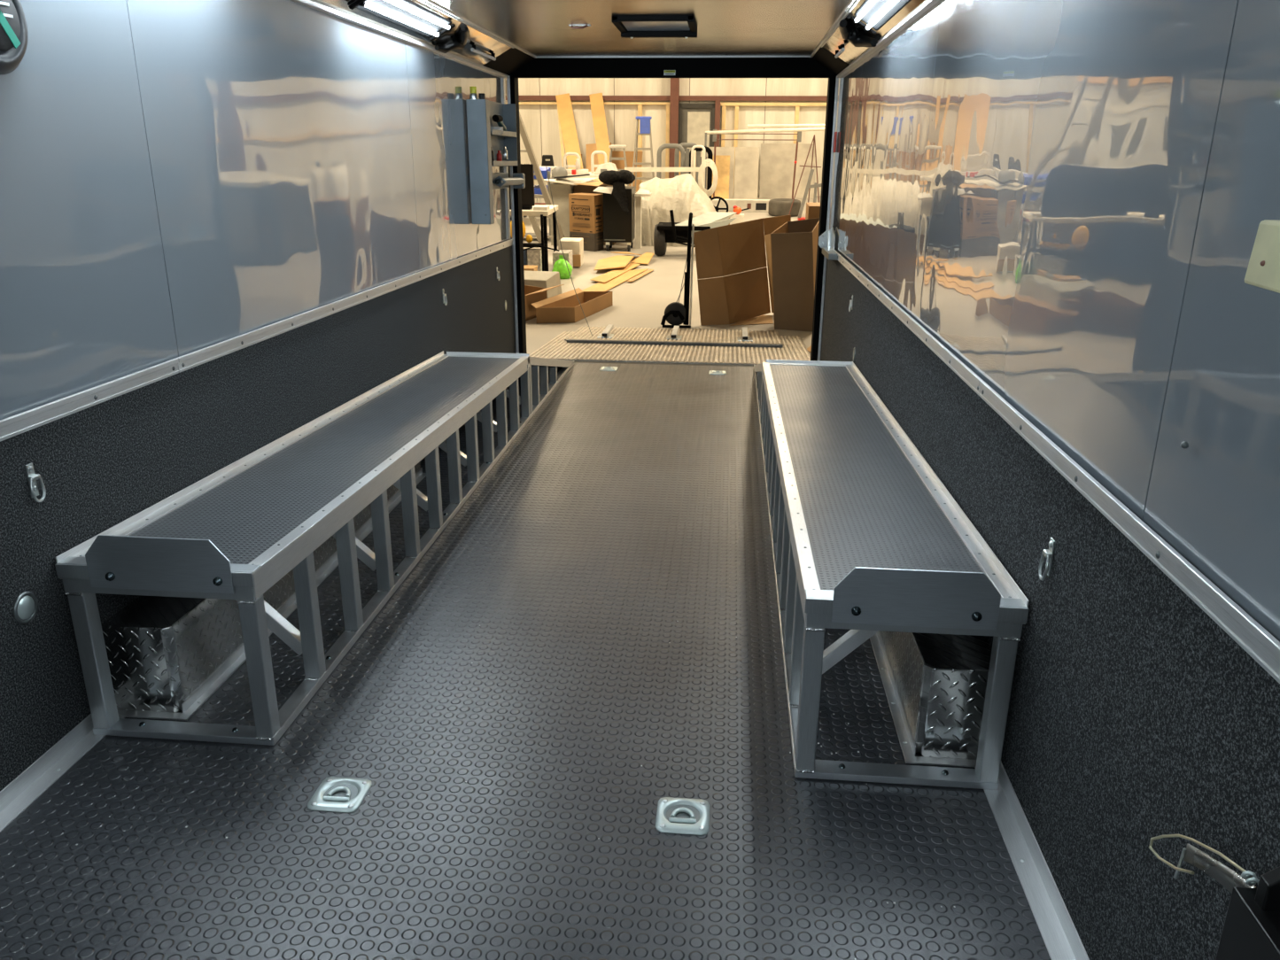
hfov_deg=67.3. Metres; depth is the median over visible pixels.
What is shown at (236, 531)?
bench
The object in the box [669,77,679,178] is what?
trim
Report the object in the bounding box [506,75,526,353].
trim
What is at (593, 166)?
arch frame
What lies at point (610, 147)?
step ladder
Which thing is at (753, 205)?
beam
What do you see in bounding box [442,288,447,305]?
ring
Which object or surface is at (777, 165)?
sheet
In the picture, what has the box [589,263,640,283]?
cardboard
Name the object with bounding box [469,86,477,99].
spray can
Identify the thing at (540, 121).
wall
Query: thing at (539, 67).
door header
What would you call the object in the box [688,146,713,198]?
arch frame
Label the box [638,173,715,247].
heap
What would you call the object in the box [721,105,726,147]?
trim
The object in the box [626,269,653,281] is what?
cardboard
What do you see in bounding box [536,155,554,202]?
chair
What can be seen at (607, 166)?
folded white part
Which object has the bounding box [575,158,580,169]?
bottle
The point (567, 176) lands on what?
tray
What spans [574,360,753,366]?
trim
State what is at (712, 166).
coil
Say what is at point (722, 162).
sheet
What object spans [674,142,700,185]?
arch frame
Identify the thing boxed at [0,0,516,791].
wall
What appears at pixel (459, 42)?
cable bundle
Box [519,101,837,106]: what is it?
trim
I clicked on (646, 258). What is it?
cardboard
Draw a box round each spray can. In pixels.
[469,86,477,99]
[478,93,485,99]
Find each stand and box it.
[624,150,704,186]
[788,134,821,215]
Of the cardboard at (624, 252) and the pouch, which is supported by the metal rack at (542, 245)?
the pouch
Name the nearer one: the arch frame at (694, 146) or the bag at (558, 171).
the bag at (558, 171)
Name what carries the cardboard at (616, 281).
on the floor at (642, 302)
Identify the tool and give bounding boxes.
[492,114,506,131]
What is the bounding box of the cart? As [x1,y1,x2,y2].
[653,209,736,255]
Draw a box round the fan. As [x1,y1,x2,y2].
[0,0,28,74]
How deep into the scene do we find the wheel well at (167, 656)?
2.74 m
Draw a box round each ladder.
[504,77,564,248]
[608,145,628,186]
[630,116,654,193]
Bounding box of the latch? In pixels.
[818,226,837,260]
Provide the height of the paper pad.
0.053 m
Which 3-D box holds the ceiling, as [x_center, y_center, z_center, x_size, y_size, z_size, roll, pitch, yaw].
[-0.186,-1.702,2.786,2.635,0.076,8.900,2,19,5]
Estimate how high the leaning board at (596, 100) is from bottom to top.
2.470 m
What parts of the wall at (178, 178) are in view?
carpet panel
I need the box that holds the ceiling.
[418,0,859,58]
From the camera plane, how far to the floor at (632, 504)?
2.43 m
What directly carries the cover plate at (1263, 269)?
attached to the wall at (1071, 198)
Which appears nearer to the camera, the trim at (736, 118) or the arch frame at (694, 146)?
the arch frame at (694, 146)
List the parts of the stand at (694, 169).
rail, post, post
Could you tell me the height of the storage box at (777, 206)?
0.333 m
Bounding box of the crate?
[572,254,581,266]
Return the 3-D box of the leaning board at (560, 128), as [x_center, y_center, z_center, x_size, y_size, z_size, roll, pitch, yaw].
[-1.875,-8.040,23.261,0.089,2.244,0.856,-5,19,-16]
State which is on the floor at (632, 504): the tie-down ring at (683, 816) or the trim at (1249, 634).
the tie-down ring at (683, 816)
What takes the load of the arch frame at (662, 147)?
on the floor at (642, 302)
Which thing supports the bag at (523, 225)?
hanging from the metal rack at (542, 245)
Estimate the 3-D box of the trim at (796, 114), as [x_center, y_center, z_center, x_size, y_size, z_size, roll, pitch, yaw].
[3.767,-8.002,23.373,0.090,2.094,0.239,2,19,5]
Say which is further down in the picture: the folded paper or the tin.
the folded paper
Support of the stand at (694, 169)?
on the floor at (642, 302)
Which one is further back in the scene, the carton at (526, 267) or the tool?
the carton at (526, 267)
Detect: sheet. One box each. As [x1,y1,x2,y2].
[585,142,611,171]
[612,150,642,192]
[705,147,734,199]
[711,155,729,199]
[733,147,759,199]
[759,143,814,198]
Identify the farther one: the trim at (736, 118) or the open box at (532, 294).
the trim at (736, 118)
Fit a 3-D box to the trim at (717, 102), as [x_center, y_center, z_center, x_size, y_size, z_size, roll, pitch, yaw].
[1.871,-8.104,23.473,0.120,2.208,0.335,2,19,5]
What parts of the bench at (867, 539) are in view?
tail rail, rail, rail, rail, stop plate, rail, wall rail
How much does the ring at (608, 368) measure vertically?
0.011 m
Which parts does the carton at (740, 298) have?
panel, panel, panel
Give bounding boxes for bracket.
[492,172,525,189]
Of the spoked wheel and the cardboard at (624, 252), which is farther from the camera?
the spoked wheel
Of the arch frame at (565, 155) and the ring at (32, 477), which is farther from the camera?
the arch frame at (565, 155)
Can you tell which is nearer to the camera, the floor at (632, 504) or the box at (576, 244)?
the floor at (632, 504)
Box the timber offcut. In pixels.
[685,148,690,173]
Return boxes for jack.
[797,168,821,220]
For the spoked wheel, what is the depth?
16.62 m
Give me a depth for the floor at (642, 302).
11.57 m
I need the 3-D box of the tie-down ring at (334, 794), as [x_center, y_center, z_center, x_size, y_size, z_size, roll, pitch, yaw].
[-0.743,0.776,2.381,0.128,0.011,0.128,2,19,5]
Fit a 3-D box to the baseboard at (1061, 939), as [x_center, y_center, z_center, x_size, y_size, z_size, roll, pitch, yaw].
[0.971,0.484,3.231,0.052,0.050,8.580,2,19,5]
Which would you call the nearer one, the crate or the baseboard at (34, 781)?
the baseboard at (34, 781)
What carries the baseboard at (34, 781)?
attached to the wall at (178, 178)
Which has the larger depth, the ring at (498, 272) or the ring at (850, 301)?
the ring at (498, 272)
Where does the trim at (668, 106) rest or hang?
attached to the wall at (540, 121)
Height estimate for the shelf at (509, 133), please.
0.035 m
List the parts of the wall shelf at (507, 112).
panel, panel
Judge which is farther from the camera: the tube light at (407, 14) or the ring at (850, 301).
the ring at (850, 301)
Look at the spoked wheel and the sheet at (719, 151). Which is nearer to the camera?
the spoked wheel
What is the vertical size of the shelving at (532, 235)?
1.122 m
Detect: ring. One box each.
[24,462,46,502]
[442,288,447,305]
[496,266,499,280]
[599,366,618,371]
[848,294,853,311]
[1038,537,1055,581]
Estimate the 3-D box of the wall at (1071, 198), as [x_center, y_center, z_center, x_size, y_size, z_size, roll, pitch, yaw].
[1.063,-0.588,3.035,0.090,2.310,8.900,2,19,5]
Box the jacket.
[598,170,635,215]
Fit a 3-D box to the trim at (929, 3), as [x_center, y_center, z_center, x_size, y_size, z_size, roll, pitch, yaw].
[1.025,-1.513,2.731,0.040,0.020,8.900,2,19,5]
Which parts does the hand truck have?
toe plate, edge rod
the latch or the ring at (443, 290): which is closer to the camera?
the ring at (443, 290)
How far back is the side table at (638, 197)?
14.93 m
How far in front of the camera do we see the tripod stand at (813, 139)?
18.92 m
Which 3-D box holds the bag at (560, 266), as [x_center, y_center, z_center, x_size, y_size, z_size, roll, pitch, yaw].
[-1.009,-2.770,12.487,0.267,0.295,0.274,3,19,7]
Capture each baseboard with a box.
[0,713,124,832]
[983,761,1089,959]
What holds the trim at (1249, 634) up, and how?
attached to the wall at (1071, 198)
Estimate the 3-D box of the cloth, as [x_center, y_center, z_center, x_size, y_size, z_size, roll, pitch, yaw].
[-0.556,-4.335,14.378,0.310,0.102,0.106,-2,19,-7]
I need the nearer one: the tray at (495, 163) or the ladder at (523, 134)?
the tray at (495, 163)
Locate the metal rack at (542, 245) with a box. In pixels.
[523,214,559,271]
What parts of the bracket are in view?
plate, plate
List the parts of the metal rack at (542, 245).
rail, post, post, arm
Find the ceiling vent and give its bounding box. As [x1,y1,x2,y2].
[611,15,697,38]
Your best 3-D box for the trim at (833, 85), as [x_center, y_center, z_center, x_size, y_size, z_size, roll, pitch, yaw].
[1.404,-1.904,7.345,0.068,2.185,0.146,2,19,5]
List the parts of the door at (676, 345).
hinge arm, hinge arm, hinge arm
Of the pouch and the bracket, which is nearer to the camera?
the bracket
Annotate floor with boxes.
[0,362,1050,959]
[522,194,831,354]
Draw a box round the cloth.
[593,186,612,193]
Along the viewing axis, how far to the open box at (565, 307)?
10.24 m
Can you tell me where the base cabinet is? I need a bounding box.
[602,186,635,251]
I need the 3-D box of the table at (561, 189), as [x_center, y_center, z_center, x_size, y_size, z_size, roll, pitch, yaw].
[-0.894,-4.313,15.376,1.260,1.070,0.952,2,19,5]
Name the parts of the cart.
handle post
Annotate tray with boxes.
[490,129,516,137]
[491,161,517,166]
[553,173,589,178]
[639,118,650,133]
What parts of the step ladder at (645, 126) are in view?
rail, rail, rail, rail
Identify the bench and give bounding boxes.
[54,350,574,745]
[753,359,1029,790]
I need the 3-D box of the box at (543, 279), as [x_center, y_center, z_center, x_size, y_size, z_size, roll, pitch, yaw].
[-1.261,-2.273,11.230,0.618,0.304,0.546,2,19,5]
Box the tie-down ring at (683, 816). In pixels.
[654,797,710,835]
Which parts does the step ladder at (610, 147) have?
rail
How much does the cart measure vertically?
0.683 m
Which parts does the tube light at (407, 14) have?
plate, plate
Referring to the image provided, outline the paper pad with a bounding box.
[533,205,549,210]
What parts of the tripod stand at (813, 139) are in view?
leg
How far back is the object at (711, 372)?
7.11 m
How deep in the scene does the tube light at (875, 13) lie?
4.37 m
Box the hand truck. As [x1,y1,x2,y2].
[660,212,694,328]
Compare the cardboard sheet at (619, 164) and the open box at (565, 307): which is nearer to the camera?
the open box at (565, 307)
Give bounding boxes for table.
[509,204,558,271]
[543,177,615,245]
[634,192,651,248]
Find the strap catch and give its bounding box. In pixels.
[1148,833,1279,959]
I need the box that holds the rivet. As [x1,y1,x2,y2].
[1180,441,1188,449]
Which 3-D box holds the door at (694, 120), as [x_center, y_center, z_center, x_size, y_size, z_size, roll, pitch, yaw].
[1.402,-8.080,23.518,0.940,2.126,0.271,2,19,5]
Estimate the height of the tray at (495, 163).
0.035 m
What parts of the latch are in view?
ear plate, lever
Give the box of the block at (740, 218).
[730,213,744,224]
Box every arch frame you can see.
[563,152,580,169]
[590,150,607,173]
[656,143,685,178]
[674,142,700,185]
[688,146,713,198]
[690,145,705,186]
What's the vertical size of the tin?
0.092 m
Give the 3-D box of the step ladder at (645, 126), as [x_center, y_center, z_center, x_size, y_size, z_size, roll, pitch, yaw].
[0.090,-7.174,21.587,0.571,1.854,0.853,2,19,5]
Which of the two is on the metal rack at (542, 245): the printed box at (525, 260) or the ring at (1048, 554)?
the printed box at (525, 260)
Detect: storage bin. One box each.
[533,167,550,178]
[534,185,548,194]
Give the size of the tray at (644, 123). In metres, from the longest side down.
0.300 x 0.220 x 0.050 m
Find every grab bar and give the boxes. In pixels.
[470,44,496,60]
[834,44,845,58]
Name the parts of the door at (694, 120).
frame, panel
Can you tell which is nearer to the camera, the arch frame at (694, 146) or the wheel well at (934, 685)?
the wheel well at (934, 685)
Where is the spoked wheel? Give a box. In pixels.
[710,196,728,212]
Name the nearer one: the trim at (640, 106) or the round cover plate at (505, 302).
the round cover plate at (505, 302)
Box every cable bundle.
[434,25,469,53]
[838,19,877,47]
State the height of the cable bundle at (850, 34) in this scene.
0.136 m
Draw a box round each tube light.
[348,0,455,40]
[851,0,911,34]
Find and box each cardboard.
[582,268,648,291]
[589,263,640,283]
[593,255,633,270]
[612,251,640,255]
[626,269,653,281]
[629,252,654,264]
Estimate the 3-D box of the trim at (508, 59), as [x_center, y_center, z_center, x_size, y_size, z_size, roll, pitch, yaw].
[-1.286,-1.661,2.906,0.227,0.128,8.900,2,19,5]
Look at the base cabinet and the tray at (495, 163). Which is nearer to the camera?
the tray at (495, 163)
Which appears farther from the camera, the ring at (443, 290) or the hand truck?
the hand truck
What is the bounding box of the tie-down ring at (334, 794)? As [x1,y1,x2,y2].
[307,776,372,813]
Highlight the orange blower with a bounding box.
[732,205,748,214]
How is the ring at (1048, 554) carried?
attached to the wall at (1071, 198)
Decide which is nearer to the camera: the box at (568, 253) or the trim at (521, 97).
the box at (568, 253)
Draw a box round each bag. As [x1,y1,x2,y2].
[510,220,525,238]
[551,166,567,178]
[551,255,572,279]
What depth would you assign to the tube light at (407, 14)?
4.58 m
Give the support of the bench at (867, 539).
on the floor at (632, 504)
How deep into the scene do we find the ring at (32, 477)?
2.37 m
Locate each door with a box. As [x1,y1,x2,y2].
[529,165,810,364]
[677,103,715,177]
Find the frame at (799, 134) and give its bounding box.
[712,129,801,199]
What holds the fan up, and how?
attached to the wall at (178, 178)
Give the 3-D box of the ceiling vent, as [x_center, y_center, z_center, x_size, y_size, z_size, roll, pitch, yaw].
[0.088,-2.464,5.236,0.430,0.059,0.500,2,19,5]
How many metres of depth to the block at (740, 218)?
16.90 m
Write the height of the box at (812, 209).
1.149 m
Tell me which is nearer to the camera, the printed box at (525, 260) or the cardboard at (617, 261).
the printed box at (525, 260)
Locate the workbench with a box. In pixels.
[523,171,598,217]
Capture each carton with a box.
[523,264,537,271]
[568,193,603,251]
[693,214,791,325]
[764,217,819,331]
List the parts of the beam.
printed panel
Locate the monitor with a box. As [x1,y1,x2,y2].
[508,163,535,209]
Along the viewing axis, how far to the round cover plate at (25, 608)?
2.36 m
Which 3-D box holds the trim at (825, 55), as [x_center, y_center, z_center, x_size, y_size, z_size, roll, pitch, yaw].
[0.925,-1.582,2.717,0.203,0.128,8.900,2,19,5]
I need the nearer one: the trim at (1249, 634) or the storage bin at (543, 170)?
the trim at (1249, 634)
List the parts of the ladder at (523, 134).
rail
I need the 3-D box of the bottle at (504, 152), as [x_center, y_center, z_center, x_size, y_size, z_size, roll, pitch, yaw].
[-0.980,-2.347,6.956,0.044,0.130,0.043,2,19,5]
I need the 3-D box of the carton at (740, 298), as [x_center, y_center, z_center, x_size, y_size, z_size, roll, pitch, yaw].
[1.202,-2.162,9.916,1.316,1.071,0.433,-11,22,-31]
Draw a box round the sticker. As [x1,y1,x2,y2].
[833,131,837,152]
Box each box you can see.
[523,249,527,265]
[524,284,563,321]
[527,248,542,271]
[530,287,612,323]
[768,198,800,217]
[805,202,831,229]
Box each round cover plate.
[13,591,38,624]
[504,300,507,310]
[852,347,855,361]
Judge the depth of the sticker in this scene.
6.95 m
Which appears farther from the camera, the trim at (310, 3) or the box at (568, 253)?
the box at (568, 253)
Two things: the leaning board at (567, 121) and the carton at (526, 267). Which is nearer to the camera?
the carton at (526, 267)
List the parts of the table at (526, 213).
leg, leg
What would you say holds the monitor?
on the table at (526, 213)
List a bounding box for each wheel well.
[100,460,426,721]
[869,630,992,767]
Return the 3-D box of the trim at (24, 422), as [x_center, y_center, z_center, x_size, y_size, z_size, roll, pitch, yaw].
[-1.402,-0.466,3.315,0.011,0.047,8.900,2,19,5]
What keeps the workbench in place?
on the floor at (642, 302)
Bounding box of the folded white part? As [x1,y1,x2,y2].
[594,162,618,174]
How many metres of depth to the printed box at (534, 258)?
12.49 m
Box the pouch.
[525,234,532,242]
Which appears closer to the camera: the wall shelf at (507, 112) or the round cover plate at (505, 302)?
the wall shelf at (507, 112)
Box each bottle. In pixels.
[491,149,494,165]
[496,150,502,161]
[501,146,507,161]
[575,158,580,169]
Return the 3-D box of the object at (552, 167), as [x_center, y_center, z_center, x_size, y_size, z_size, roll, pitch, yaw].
[-1.958,-5.940,18.402,0.750,0.134,0.305,2,19,5]
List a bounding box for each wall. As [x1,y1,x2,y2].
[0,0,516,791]
[505,77,839,195]
[820,0,1279,959]
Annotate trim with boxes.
[0,239,513,441]
[290,0,509,77]
[310,0,535,75]
[505,95,838,100]
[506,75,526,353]
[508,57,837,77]
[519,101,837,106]
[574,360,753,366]
[637,104,642,189]
[665,104,670,178]
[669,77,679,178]
[713,100,720,147]
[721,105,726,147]
[733,105,738,184]
[793,105,799,143]
[810,75,839,360]
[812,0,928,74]
[831,248,1279,683]
[836,0,939,77]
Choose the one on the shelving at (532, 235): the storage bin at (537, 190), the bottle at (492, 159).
the storage bin at (537, 190)
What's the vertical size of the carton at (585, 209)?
0.853 m
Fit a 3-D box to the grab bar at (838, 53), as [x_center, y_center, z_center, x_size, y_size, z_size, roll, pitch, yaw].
[1.204,-2.587,5.796,0.022,0.042,0.400,2,19,5]
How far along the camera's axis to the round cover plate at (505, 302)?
7.35 m
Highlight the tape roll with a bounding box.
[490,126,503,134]
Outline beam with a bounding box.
[711,198,769,211]
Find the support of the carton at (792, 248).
on the floor at (642, 302)
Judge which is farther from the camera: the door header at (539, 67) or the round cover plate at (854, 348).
the door header at (539, 67)
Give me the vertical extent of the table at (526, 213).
0.864 m
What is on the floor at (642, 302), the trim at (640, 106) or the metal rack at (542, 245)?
the metal rack at (542, 245)
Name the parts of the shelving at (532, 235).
shelf, post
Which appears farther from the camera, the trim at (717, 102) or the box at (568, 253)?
the trim at (717, 102)
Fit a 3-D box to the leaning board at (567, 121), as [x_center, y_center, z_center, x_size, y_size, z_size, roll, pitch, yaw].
[-1.585,-7.764,22.424,0.340,2.495,2.641,-4,19,-13]
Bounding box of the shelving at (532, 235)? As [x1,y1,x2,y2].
[524,170,553,241]
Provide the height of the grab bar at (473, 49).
0.042 m
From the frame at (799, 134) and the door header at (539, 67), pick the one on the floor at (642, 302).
the frame at (799, 134)
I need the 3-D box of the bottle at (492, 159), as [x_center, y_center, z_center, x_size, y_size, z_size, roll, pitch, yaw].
[-1.018,-2.211,6.561,0.040,0.120,0.039,2,19,5]
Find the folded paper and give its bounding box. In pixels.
[636,188,650,193]
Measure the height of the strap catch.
0.340 m
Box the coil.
[698,158,717,196]
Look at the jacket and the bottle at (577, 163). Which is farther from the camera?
the bottle at (577, 163)
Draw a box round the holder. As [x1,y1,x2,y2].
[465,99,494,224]
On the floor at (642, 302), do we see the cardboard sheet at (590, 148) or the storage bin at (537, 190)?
the cardboard sheet at (590, 148)
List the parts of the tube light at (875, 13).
plate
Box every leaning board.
[555,93,583,169]
[556,102,565,167]
[589,93,610,164]
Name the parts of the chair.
backrest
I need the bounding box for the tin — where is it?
[571,169,576,174]
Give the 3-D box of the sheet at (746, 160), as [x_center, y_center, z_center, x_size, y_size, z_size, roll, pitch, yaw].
[2.497,-7.198,22.591,0.560,1.198,0.557,2,19,5]
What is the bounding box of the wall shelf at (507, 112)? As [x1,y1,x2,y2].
[477,97,517,166]
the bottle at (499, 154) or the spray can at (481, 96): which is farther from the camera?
the bottle at (499, 154)

